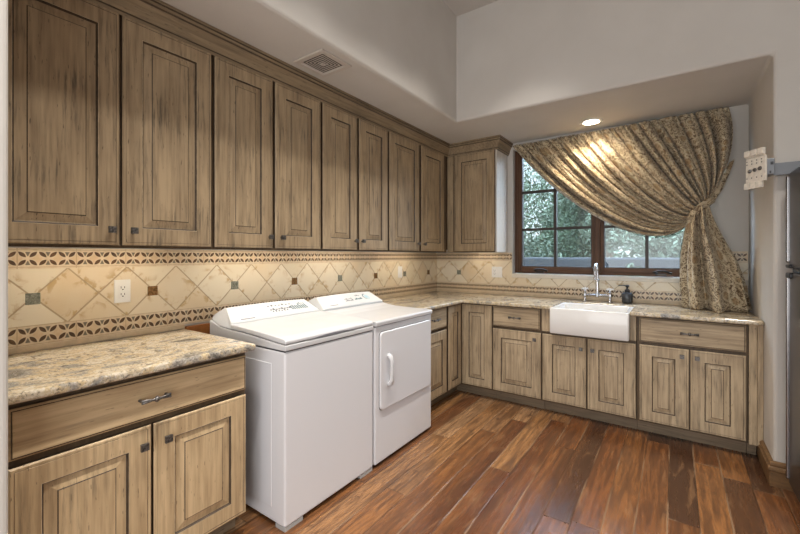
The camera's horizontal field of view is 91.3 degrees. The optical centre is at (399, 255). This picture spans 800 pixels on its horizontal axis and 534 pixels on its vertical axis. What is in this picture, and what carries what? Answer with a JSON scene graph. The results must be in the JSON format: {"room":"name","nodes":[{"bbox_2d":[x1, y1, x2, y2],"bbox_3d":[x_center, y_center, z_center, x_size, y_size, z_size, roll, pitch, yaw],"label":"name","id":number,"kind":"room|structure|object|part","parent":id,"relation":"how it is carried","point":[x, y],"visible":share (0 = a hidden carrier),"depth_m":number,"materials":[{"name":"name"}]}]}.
{"room":"laundry room","nodes":[
{"label":"laundry room","id":0,"kind":"room"},
{"bbox_2d":[0,0,7,533],"bbox_3d":[-1.910,0.079,0.585,0.812,2.505,1.762,0,0,35],"label":"wall","id":1,"kind":"structure","parent":0,"point":[3,3],"depth_m":1.06,"materials":[{"name":"paint"}]},
{"bbox_2d":[8,247,435,354],"bbox_3d":[-1.220,-0.385,2.403,0.148,3.433,5.830,0,0,35],"label":"wall","id":2,"kind":"structure","parent":0,"point":[203,322],"depth_m":2.23,"materials":[{"name":"tile"}]},
{"bbox_2d":[8,0,210,248],"bbox_3d":[-1.341,-0.603,1.781,0.366,1.139,0.847,0,0,35],"label":"upper cabinet","id":3,"kind":"object","parent":2,"relation":"attached to","point":[109,113],"visible":0.98,"depth_m":1.64,"materials":[{"name":"brown wood"}]},
{"bbox_3d":[-1.343,-0.548,1.533,0.020,1.005,0.415,0,0,35],"label":"door","id":4,"kind":"part","parent":3,"relation":"part of","materials":[{"name":"brown wood"}]},
{"bbox_3d":[-1.242,-0.048,1.711,0.019,0.030,0.847,0,0,35],"label":"rail","id":5,"kind":"part","parent":3,"relation":"part of","materials":[{"name":"brown wood"}]},
{"bbox_3d":[-1.223,-0.110,1.659,0.032,0.027,0.027,0,0,35],"label":"knob","id":6,"kind":"part","parent":3,"relation":"part of","materials":[{"name":"grey metal"}]},
{"bbox_3d":[-1.175,-0.110,1.727,0.032,0.027,0.027,0,0,35],"label":"knob","id":7,"kind":"part","parent":3,"relation":"part of","materials":[{"name":"grey metal"}]},
{"bbox_3d":[-1.102,-0.548,1.876,0.020,1.005,0.401,0,0,35],"label":"door","id":8,"kind":"part","parent":3,"relation":"part of","materials":[{"name":"brown wood"}]},
{"bbox_2d":[185,323,209,333],"bbox_3d":[-0.805,0.469,2.844,0.024,0.125,1.472,0,0,35],"label":"trim","id":9,"kind":"structure","parent":2,"relation":"attached to","point":[204,328],"depth_m":2.30,"materials":[{"name":"orange wood"}]},
{"bbox_2d":[8,248,436,354],"bbox_3d":[-0.648,0.192,3.072,0.018,0.448,3.758,0,0,35],"label":"backsplash","id":10,"kind":"structure","parent":2,"relation":"attached to","point":[57,297],"depth_m":2.14,"materials":[{"name":"tile"}]},
{"bbox_2d":[114,279,130,302],"bbox_3d":[-1.405,0.180,1.981,0.009,0.116,0.072,0,0,35],"label":"wall outlet","id":11,"kind":"object","parent":10,"relation":"attached to","point":[122,288],"visible":1,"depth_m":1.98,"materials":[{"name":"white plastic"}]},
{"bbox_2d":[119,284,126,297],"bbox_3d":[-1.403,0.180,1.979,0.003,0.068,0.034,0,0,35],"label":"receptacle","id":12,"kind":"object","parent":11,"relation":"attached to","point":[122,287],"depth_m":1.98,"materials":[{"name":"white plastic"}]},
{"bbox_2d":[398,266,401,277],"bbox_3d":[0.003,0.167,3.985,0.010,0.116,0.072,0,0,35],"label":"light switch","id":13,"kind":"object","parent":10,"relation":"attached to","point":[399,267],"visible":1,"depth_m":3.98,"materials":[{"name":"white plastic"}]},
{"bbox_2d":[211,55,319,250],"bbox_3d":[-0.877,-0.603,2.442,0.366,1.139,0.767,0,0,35],"label":"upper cabinet","id":14,"kind":"object","parent":2,"relation":"attached to","point":[265,133],"visible":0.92,"depth_m":2.28,"materials":[{"name":"brown wood"}]},
{"bbox_3d":[-0.873,-0.548,2.203,0.020,1.005,0.361,0,0,35],"label":"door","id":15,"kind":"part","parent":14,"relation":"part of","materials":[{"name":"brown wood"}]},
{"bbox_3d":[-0.777,-0.048,2.373,0.019,0.030,0.767,0,0,35],"label":"rail","id":16,"kind":"part","parent":14,"relation":"part of","materials":[{"name":"brown wood"}]},
{"bbox_3d":[-0.653,-0.548,2.516,0.020,1.005,0.370,0,0,35],"label":"door","id":17,"kind":"part","parent":14,"relation":"part of","materials":[{"name":"brown wood"}]},
{"bbox_2d":[320,102,387,251],"bbox_3d":[-0.437,-0.603,3.068,0.366,1.139,0.761,0,0,35],"label":"upper cabinet","id":18,"kind":"object","parent":2,"relation":"attached to","point":[353,151],"visible":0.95,"depth_m":2.92,"materials":[{"name":"brown wood"}]},
{"bbox_3d":[-0.433,-0.548,2.829,0.020,1.005,0.355,0,0,35],"label":"door","id":19,"kind":"part","parent":18,"relation":"part of","materials":[{"name":"brown wood"}]},
{"bbox_3d":[-0.338,-0.048,2.998,0.019,0.030,0.761,0,0,35],"label":"rail","id":20,"kind":"part","parent":18,"relation":"part of","materials":[{"name":"brown wood"}]},
{"bbox_3d":[-0.213,-0.548,3.142,0.020,1.005,0.363,0,0,35],"label":"door","id":21,"kind":"part","parent":18,"relation":"part of","materials":[{"name":"brown wood"}]},
{"bbox_2d":[387,131,445,251],"bbox_3d":[0.084,-0.603,3.810,0.366,1.139,1.049,0,0,35],"label":"upper cabinet","id":22,"kind":"object","parent":2,"relation":"attached to","point":[416,172],"visible":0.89,"depth_m":3.63,"materials":[{"name":"brown wood"}]},
{"bbox_2d":[88,0,512,156],"bbox_3d":[-0.146,-1.111,2.726,0.605,0.122,3.768,0,0,35],"label":"crown molding","id":23,"kind":"structure","parent":22,"relation":"attached to","point":[158,15],"depth_m":2.31,"materials":[{"name":"brown wood"}]},
{"bbox_3d":[0.040,-0.548,3.502,0.020,1.005,0.473,0,0,35],"label":"door","id":24,"kind":"part","parent":22,"relation":"part of","materials":[{"name":"brown wood"}]},
{"bbox_3d":[0.183,-0.048,3.740,0.019,0.030,1.049,0,0,35],"label":"rail","id":25,"kind":"part","parent":22,"relation":"part of","materials":[{"name":"brown wood"}]},
{"bbox_3d":[0.326,-0.548,3.909,0.020,1.005,0.449,0,0,35],"label":"door","id":26,"kind":"part","parent":22,"relation":"part of","materials":[{"name":"brown wood"}]},
{"bbox_2d":[442,0,497,15],"bbox_3d":[0.565,-2.141,1.149,4.510,0.080,5.830,0,0,35],"label":"ceiling","id":27,"kind":"structure","parent":0,"point":[458,7],"depth_m":3.27,"materials":[{"name":"paint"}]},
{"bbox_2d":[161,0,799,462],"bbox_3d":[0.539,-0.390,1.173,4.280,3.483,5.660,0,0,35],"label":"wall","id":28,"kind":"structure","parent":0,"point":[518,71],"depth_m":2.70,"materials":[{"name":"paint"}]},
{"bbox_2d":[293,48,351,77],"bbox_3d":[-0.469,-1.167,2.383,0.250,0.012,0.250,0,0,35],"label":"air vent","id":29,"kind":"object","parent":28,"relation":"in","point":[321,62],"visible":1,"depth_m":2.38,"materials":[{"name":"silver metal"}]},
{"bbox_2d":[580,118,602,125],"bbox_3d":[1.676,-1.169,3.427,0.184,0.007,0.184,0,0,35],"label":"ceiling light","id":30,"kind":"object","parent":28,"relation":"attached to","point":[593,121],"visible":1,"depth_m":3.41,"materials":[{"name":"white glass"}]},
{"bbox_2d":[744,147,799,189],"bbox_3d":[2.238,-0.496,2.121,0.555,0.240,0.123,0,0,27],"label":"wall bracket","id":31,"kind":"object","parent":28,"relation":"attached to","point":[758,169],"visible":1,"depth_m":2.20,"materials":[{"name":"cream metal"},{"name":"grey metal"}]},
{"bbox_3d":[2.022,-0.493,2.226,0.018,0.222,0.124,0,0,-3],"label":"mounting plate","id":32,"kind":"part","parent":31,"relation":"part of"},
{"bbox_3d":[2.303,-0.491,2.116,0.427,0.070,0.016,0,0,35],"label":"arm","id":33,"kind":"part","parent":31,"relation":"part of","materials":[{"name":"grey metal"}]},
{"bbox_2d":[757,440,793,491],"bbox_3d":[2.855,1.260,2.021,1.464,0.143,0.440,0,0,35],"label":"baseboard","id":34,"kind":"structure","parent":28,"relation":"attached to","point":[775,472],"depth_m":2.26,"materials":[{"name":"brown wood"}]},
{"bbox_2d":[223,390,799,533],"bbox_3d":[0.565,1.362,1.149,4.510,0.060,5.830,0,0,35],"label":"floor","id":35,"kind":"structure","parent":0,"point":[483,464],"depth_m":2.26,"materials":[{"name":"brown wood"}]},
{"bbox_2d":[8,352,245,533],"bbox_3d":[-1.213,0.890,1.691,0.680,0.882,0.848,0,0,35],"label":"base cabinet","id":36,"kind":"object","parent":35,"relation":"on","point":[162,452],"visible":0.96,"depth_m":1.48,"materials":[{"name":"brown wood"}]},
{"bbox_3d":[-1.091,0.939,1.366,0.020,0.561,0.401,0,0,35],"label":"door","id":37,"kind":"part","parent":36,"relation":"part of","materials":[{"name":"brown wood"}]},
{"bbox_3d":[-0.973,0.555,1.535,0.020,0.161,0.813,0,0,35],"label":"drawer","id":38,"kind":"part","parent":36,"relation":"part of","materials":[{"name":"brown wood"}]},
{"bbox_2d":[8,329,255,405],"bbox_3d":[-1.203,0.433,1.693,0.672,0.032,0.864,0,0,35],"label":"countertop","id":39,"kind":"structure","parent":36,"relation":"on","point":[39,374],"depth_m":1.57,"materials":[{"name":"stone"}]},
{"bbox_3d":[-0.974,0.728,1.488,0.032,0.027,0.027,0,0,35],"label":"knob","id":40,"kind":"part","parent":36,"relation":"part of","materials":[{"name":"grey metal"}]},
{"bbox_3d":[-0.947,0.553,1.516,0.044,0.022,0.106,0,0,35],"label":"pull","id":41,"kind":"part","parent":36,"relation":"part of","materials":[{"name":"grey metal"}]},
{"bbox_3d":[-0.924,0.728,1.559,0.032,0.027,0.027,0,0,35],"label":"knob","id":42,"kind":"part","parent":36,"relation":"part of","materials":[{"name":"grey metal"}]},
{"bbox_3d":[-0.855,0.939,1.702,0.020,0.561,0.403,0,0,35],"label":"door","id":43,"kind":"part","parent":36,"relation":"part of","materials":[{"name":"brown wood"}]},
{"bbox_2d":[210,299,372,531],"bbox_3d":[-0.632,0.814,2.338,0.675,1.036,0.672,0,0,35],"label":"washing machine","id":44,"kind":"object","parent":35,"relation":"on","point":[308,373],"visible":0.88,"depth_m":2.04,"materials":[{"name":"white paint"}]},
{"bbox_3d":[-0.842,0.887,2.079,0.510,0.710,0.006,0,0,35],"label":"panel","id":45,"kind":"part","parent":44,"relation":"part of","materials":[{"name":"white paint"}]},
{"bbox_2d":[290,303,307,308],"bbox_3d":[-0.672,0.338,2.600,0.040,0.030,0.136,0,0,35],"label":"print","id":46,"kind":"object","parent":44,"relation":"on","point":[292,305],"depth_m":2.60,"materials":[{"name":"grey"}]},
{"bbox_3d":[-0.546,0.403,2.279,0.464,0.051,0.668,0,0,35],"label":"lid","id":47,"kind":"part","parent":44,"relation":"part of","materials":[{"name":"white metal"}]},
{"bbox_2d":[308,291,431,464],"bbox_3d":[-0.211,0.814,2.896,0.723,1.036,0.687,0,0,35],"label":"dryer","id":48,"kind":"object","parent":35,"relation":"on","point":[401,336],"visible":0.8,"depth_m":2.70,"materials":[{"name":"white paint"}]},
{"bbox_3d":[-0.228,0.407,2.908,0.682,0.073,0.687,0,0,35],"label":"panel","id":49,"kind":"part","parent":48,"relation":"part of","materials":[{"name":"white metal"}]},
{"bbox_3d":[-0.061,0.738,2.522,0.048,0.218,0.034,0,0,35],"label":"handle","id":50,"kind":"part","parent":48,"relation":"part of","materials":[{"name":"white plastic"}]},
{"bbox_3d":[0.051,0.734,2.722,0.014,0.495,0.617,0,0,35],"label":"door","id":51,"kind":"part","parent":48,"relation":"part of","materials":[{"name":"white paint"}]},
{"bbox_2d":[431,307,446,404],"bbox_3d":[0.054,0.890,3.494,0.680,0.882,0.470,0,0,35],"label":"base cabinet","id":52,"kind":"object","parent":35,"relation":"on","point":[438,316],"visible":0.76,"depth_m":3.39,"materials":[{"name":"brown wood"}]},
{"bbox_3d":[0.286,0.548,3.328,0.020,0.176,0.439,0,0,35],"label":"drawer","id":53,"kind":"part","parent":52,"relation":"part of","materials":[{"name":"brown wood"}]},
{"bbox_2d":[381,291,763,325],"bbox_3d":[1.163,0.433,3.244,2.760,0.032,1.394,0,0,35],"label":"countertop","id":54,"kind":"structure","parent":52,"relation":"on","point":[437,299],"depth_m":3.36,"materials":[{"name":"stone"}]},
{"bbox_2d":[550,302,633,340],"bbox_3d":[1.594,0.532,3.244,0.568,0.209,0.458,0,0,35],"label":"sink","id":55,"kind":"object","parent":54,"relation":"in","point":[611,322],"visible":0.95,"depth_m":3.07,"materials":[{"name":"white ceramic"}]},
{"bbox_2d":[581,263,613,302],"bbox_3d":[1.732,0.239,3.451,0.259,0.354,0.166,0,0,35],"label":"bridge faucet","id":56,"kind":"object","parent":54,"relation":"on","point":[596,268],"visible":1,"depth_m":3.48,"materials":[{"name":"silver metal"}]},
{"bbox_3d":[1.729,0.217,3.447,0.033,0.310,0.155,0,0,35],"label":"spout","id":57,"kind":"part","parent":56,"relation":"part of","materials":[{"name":"silver metal"}]},
{"bbox_2d":[618,285,632,303],"bbox_3d":[1.977,0.335,3.412,0.093,0.162,0.105,0,0,-19],"label":"soap dispenser","id":58,"kind":"object","parent":54,"relation":"on","point":[627,296],"visible":1,"depth_m":3.38,"materials":[{"name":"black plastic"}]},
{"bbox_2d":[621,292,632,303],"bbox_3d":[1.979,0.364,3.406,0.094,0.104,0.094,0,0,35],"label":"bottle","id":59,"kind":"object","parent":58,"relation":"attached to","point":[627,297],"depth_m":3.37,"materials":[{"name":"black glass"}]},
{"bbox_2d":[438,303,495,400],"bbox_3d":[0.556,0.890,3.982,0.941,0.882,0.905,0,0,35],"label":"base cabinet","id":60,"kind":"object","parent":35,"relation":"on","point":[469,327],"visible":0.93,"depth_m":3.65,"materials":[{"name":"brown wood"}]},
{"bbox_3d":[0.505,0.840,3.639,0.020,0.760,0.256,0,0,35],"label":"door","id":61,"kind":"part","parent":60,"relation":"part of","materials":[{"name":"brown wood"}]},
{"bbox_3d":[0.719,0.840,3.662,0.298,0.760,0.020,0,0,35],"label":"door","id":62,"kind":"part","parent":60,"relation":"part of","materials":[{"name":"brown wood"}]},
{"bbox_2d":[493,305,544,408],"bbox_3d":[1.187,0.890,3.680,0.434,0.882,0.675,0,0,35],"label":"base cabinet","id":63,"kind":"object","parent":35,"relation":"on","point":[517,331],"visible":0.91,"depth_m":3.44,"materials":[{"name":"brown wood"}]},
{"bbox_3d":[1.020,0.548,3.451,0.416,0.176,0.020,0,0,35],"label":"drawer","id":64,"kind":"part","parent":63,"relation":"part of","materials":[{"name":"brown wood"}]},
{"bbox_3d":[1.024,0.939,3.448,0.428,0.561,0.020,0,0,35],"label":"door","id":65,"kind":"part","parent":63,"relation":"part of","materials":[{"name":"brown wood"}]},
{"bbox_2d":[542,309,637,428],"bbox_3d":[1.652,0.891,3.360,0.692,0.882,0.664,0,0,35],"label":"base cabinet","id":66,"kind":"object","parent":35,"relation":"on","point":[586,377],"visible":0.85,"depth_m":3.10,"materials":[{"name":"brown wood"}]},
{"bbox_3d":[1.348,0.940,3.221,0.338,0.560,0.020,0,0,35],"label":"door","id":67,"kind":"part","parent":66,"relation":"part of","materials":[{"name":"brown wood"}]},
{"bbox_3d":[1.631,0.940,3.022,0.330,0.560,0.020,0,0,35],"label":"door","id":68,"kind":"part","parent":66,"relation":"part of","materials":[{"name":"brown wood"}]},
{"bbox_2d":[637,316,747,452],"bbox_3d":[2.190,0.890,2.975,0.626,0.882,0.675,0,0,35],"label":"base cabinet","id":69,"kind":"object","parent":35,"relation":"on","point":[692,376],"visible":0.96,"depth_m":2.73,"materials":[{"name":"brown wood"}]},
{"bbox_3d":[1.905,0.939,2.829,0.297,0.561,0.020,0,0,35],"label":"door","id":70,"kind":"part","parent":69,"relation":"part of","materials":[{"name":"brown wood"}]},
{"bbox_3d":[2.010,0.546,2.716,0.106,0.022,0.044,0,0,35],"label":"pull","id":71,"kind":"part","parent":69,"relation":"part of","materials":[{"name":"grey metal"}]},
{"bbox_3d":[2.029,0.548,2.742,0.599,0.176,0.020,0,0,35],"label":"drawer","id":72,"kind":"part","parent":69,"relation":"part of","materials":[{"name":"brown wood"}]},
{"bbox_3d":[2.154,0.939,2.654,0.294,0.561,0.020,0,0,35],"label":"door","id":73,"kind":"part","parent":69,"relation":"part of","materials":[{"name":"brown wood"}]},
{"bbox_2d":[746,325,763,454],"bbox_3d":[2.343,0.891,2.584,0.071,0.882,0.118,0,0,35],"label":"filler panel","id":74,"kind":"object","parent":35,"relation":"on","point":[755,332],"visible":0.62,"depth_m":2.54,"materials":[{"name":"brown wood"}]},
{"bbox_2d":[785,166,799,502],"bbox_3d":[2.246,0.434,1.655,0.760,1.795,0.790,0,0,35],"label":"refrigerator","id":75,"kind":"object","parent":35,"relation":"on","point":[793,180],"visible":1,"depth_m":2.09,"materials":[{"name":"metal"}]},
{"bbox_3d":[2.159,0.677,2.174,0.020,1.130,0.016,0,0,35],"label":"handle","id":76,"kind":"part","parent":75,"relation":"part of","materials":[{"name":"silver metal"}]},
{"bbox_3d":[2.159,-0.202,2.174,0.020,0.483,0.016,0,0,35],"label":"handle","id":77,"kind":"part","parent":75,"relation":"part of","materials":[{"name":"silver metal"}]},
{"bbox_3d":[1.979,0.682,1.842,0.083,1.180,0.790,0,0,35],"label":"fresh food door","id":78,"kind":"part","parent":75,"relation":"part of","materials":[{"name":"silver metal"}]},
{"bbox_3d":[1.979,-0.197,1.842,0.083,0.533,0.790,0,0,35],"label":"freezer door","id":79,"kind":"part","parent":75,"relation":"part of","materials":[{"name":"silver metal"}]},
{"bbox_2d":[436,105,748,305],"bbox_3d":[1.645,-0.385,3.862,2.862,3.433,0.148,0,0,35],"label":"wall","id":80,"kind":"structure","parent":0,"point":[730,209],"depth_m":3.08,"materials":[{"name":"paint"}]},
{"bbox_2d":[446,150,506,252],"bbox_3d":[0.689,-0.603,4.240,0.861,1.139,0.331,0,0,35],"label":"upper cabinet","id":81,"kind":"object","parent":80,"relation":"attached to","point":[476,183],"visible":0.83,"depth_m":4.00,"materials":[{"name":"brown wood"}]},
{"bbox_3d":[0.741,-0.048,4.037,0.512,0.030,0.019,0,0,35],"label":"rail","id":82,"kind":"part","parent":81,"relation":"part of","materials":[{"name":"brown wood"}]},
{"bbox_3d":[0.757,-0.548,4.002,0.440,1.005,0.020,0,0,35],"label":"door","id":83,"kind":"part","parent":81,"relation":"part of","materials":[{"name":"brown wood"}]},
{"bbox_3d":[1.038,-0.556,4.000,0.014,1.045,0.296,0,0,35],"label":"panel","id":84,"kind":"part","parent":81,"relation":"part of","materials":[{"name":"white paint"}]},
{"bbox_2d":[437,251,747,305],"bbox_3d":[1.564,0.192,3.818,2.757,0.448,0.018,0,0,35],"label":"backsplash","id":85,"kind":"structure","parent":80,"relation":"attached to","point":[456,272],"depth_m":4.02,"materials":[{"name":"tile"}]},
{"bbox_2d":[492,267,501,277],"bbox_3d":[1.035,0.176,4.179,0.116,0.116,0.011,0,0,35],"label":"wall outlet","id":86,"kind":"object","parent":85,"relation":"attached to","point":[496,271],"visible":1,"depth_m":4.17,"materials":[{"name":"white plastic"}]},
{"bbox_2d":[512,151,747,284],"bbox_3d":[1.968,-0.438,3.609,1.856,1.331,0.152,0,0,35],"label":"window","id":87,"kind":"structure","parent":80,"relation":"in","point":[669,275],"depth_m":3.77,"materials":[{"name":"brown wood"}]},
{"bbox_3d":[1.888,-0.461,3.712,1.590,1.285,0.075,0,0,35],"label":"frame","id":88,"kind":"part","parent":87,"relation":"part of","materials":[{"name":"brown wood"}]},
{"bbox_3d":[1.425,0.150,3.966,0.146,0.047,0.046,0,0,35],"label":"crank handle","id":89,"kind":"part","parent":87,"relation":"part of","materials":[{"name":"brown metal"}]},
{"bbox_3d":[1.558,-0.461,3.942,0.740,1.241,0.057,0,0,35],"label":"sash","id":90,"kind":"part","parent":87,"relation":"part of","materials":[{"name":"brown wood"}]},
{"bbox_3d":[1.566,-0.461,3.937,0.669,1.241,0.056,0,0,35],"label":"sash rail","id":91,"kind":"part","parent":87,"relation":"part of","materials":[{"name":"brown wood"}]},
{"bbox_3d":[1.888,-0.461,3.712,1.546,1.285,0.075,0,0,35],"label":"rail","id":92,"kind":"part","parent":87,"relation":"part of","materials":[{"name":"brown wood"}]},
{"bbox_3d":[2.211,-0.461,3.484,0.756,1.241,0.057,0,0,35],"label":"sash","id":93,"kind":"part","parent":87,"relation":"part of","materials":[{"name":"brown wood"}]},
{"bbox_3d":[1.946,0.206,3.578,1.856,0.044,0.077,0,0,35],"label":"sill","id":94,"kind":"part","parent":87,"relation":"part of","materials":[{"name":"beige tile"}]},
{"bbox_3d":[2.203,-0.461,3.490,0.685,1.241,0.056,0,0,35],"label":"sash rail","id":95,"kind":"part","parent":87,"relation":"part of","materials":[{"name":"brown wood"}]},
{"bbox_3d":[2.264,0.150,3.376,0.146,0.047,0.046,0,0,35],"label":"crank handle","id":96,"kind":"part","parent":87,"relation":"part of","materials":[{"name":"brown metal"}]},
{"bbox_2d":[513,107,751,312],"bbox_3d":[1.821,-0.375,3.388,1.839,1.576,0.387,0,0,35],"label":"window curtain","id":97,"kind":"object","parent":80,"relation":"hanging from","point":[664,176],"visible":1,"depth_m":3.18,"materials":[{"name":"fabric"}]},
{"label":"outside","id":98,"kind":"structure","parent":0,"visible":0},
{"bbox_3d":[9.978,1.632,16.454,30.000,0.100,29.600,0,0,35],"label":"ground","id":99,"kind":"structure","parent":98,"visible":0},
{"bbox_2d":[524,160,574,256],"bbox_3d":[2.544,-0.530,9.264,2.599,4.232,2.915,0,0,-45],"label":"tree","id":100,"kind":"object","parent":99,"relation":"on","point":[532,252],"visible":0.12,"depth_m":8.72,"materials":[{"name":"green plant"}]},
{"bbox_2d":[527,193,618,257],"bbox_3d":[9.657,-1.161,21.390,5.222,5.874,4.681,0,0,4],"label":"tree","id":101,"kind":"object","parent":99,"relation":"on","point":[550,222],"visible":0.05,"depth_m":21.09,"materials":[{"name":"green plant"}]},
{"bbox_2d":[549,197,653,257],"bbox_3d":[8.397,-1.216,15.922,4.927,6.094,4.563,0,0,-31],"label":"tree","id":102,"kind":"object","parent":99,"relation":"on","point":[570,247],"visible":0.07,"depth_m":16.50,"materials":[{"name":"green plant"}]},
{"bbox_2d":[524,257,679,276],"bbox_3d":[2.513,0.807,6.697,15.000,1.550,0.250,0,0,35],"label":"wall","id":103,"kind":"structure","parent":99,"relation":"on","point":[528,261],"depth_m":6.05,"materials":[{"name":"grey paint"}]},
{"bbox_2d":[553,194,654,257],"bbox_3d":[6.131,-0.659,11.506,2.996,4.489,2.516,0,0,-23],"label":"tree","id":104,"kind":"object","parent":99,"relation":"on","point":[577,212],"visible":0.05,"depth_m":11.63,"materials":[{"name":"green plant"}]},
{"bbox_2d":[613,263,640,275],"bbox_3d":[3.314,0.842,5.119,1.021,1.493,0.852,0,0,35],"label":"flowering shrub","id":105,"kind":"object","parent":99,"relation":"on","point":[631,264],"visible":0.02,"depth_m":5.16,"materials":[{"name":"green plant"}]},
{"bbox_2d":[579,213,684,257],"bbox_3d":[4.971,-0.393,7.696,2.632,3.959,2.597,0,0,11],"label":"tree","id":106,"kind":"object","parent":99,"relation":"on","point":[667,246],"visible":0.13,"depth_m":7.29,"materials":[{"name":"green plant"}]}
]}

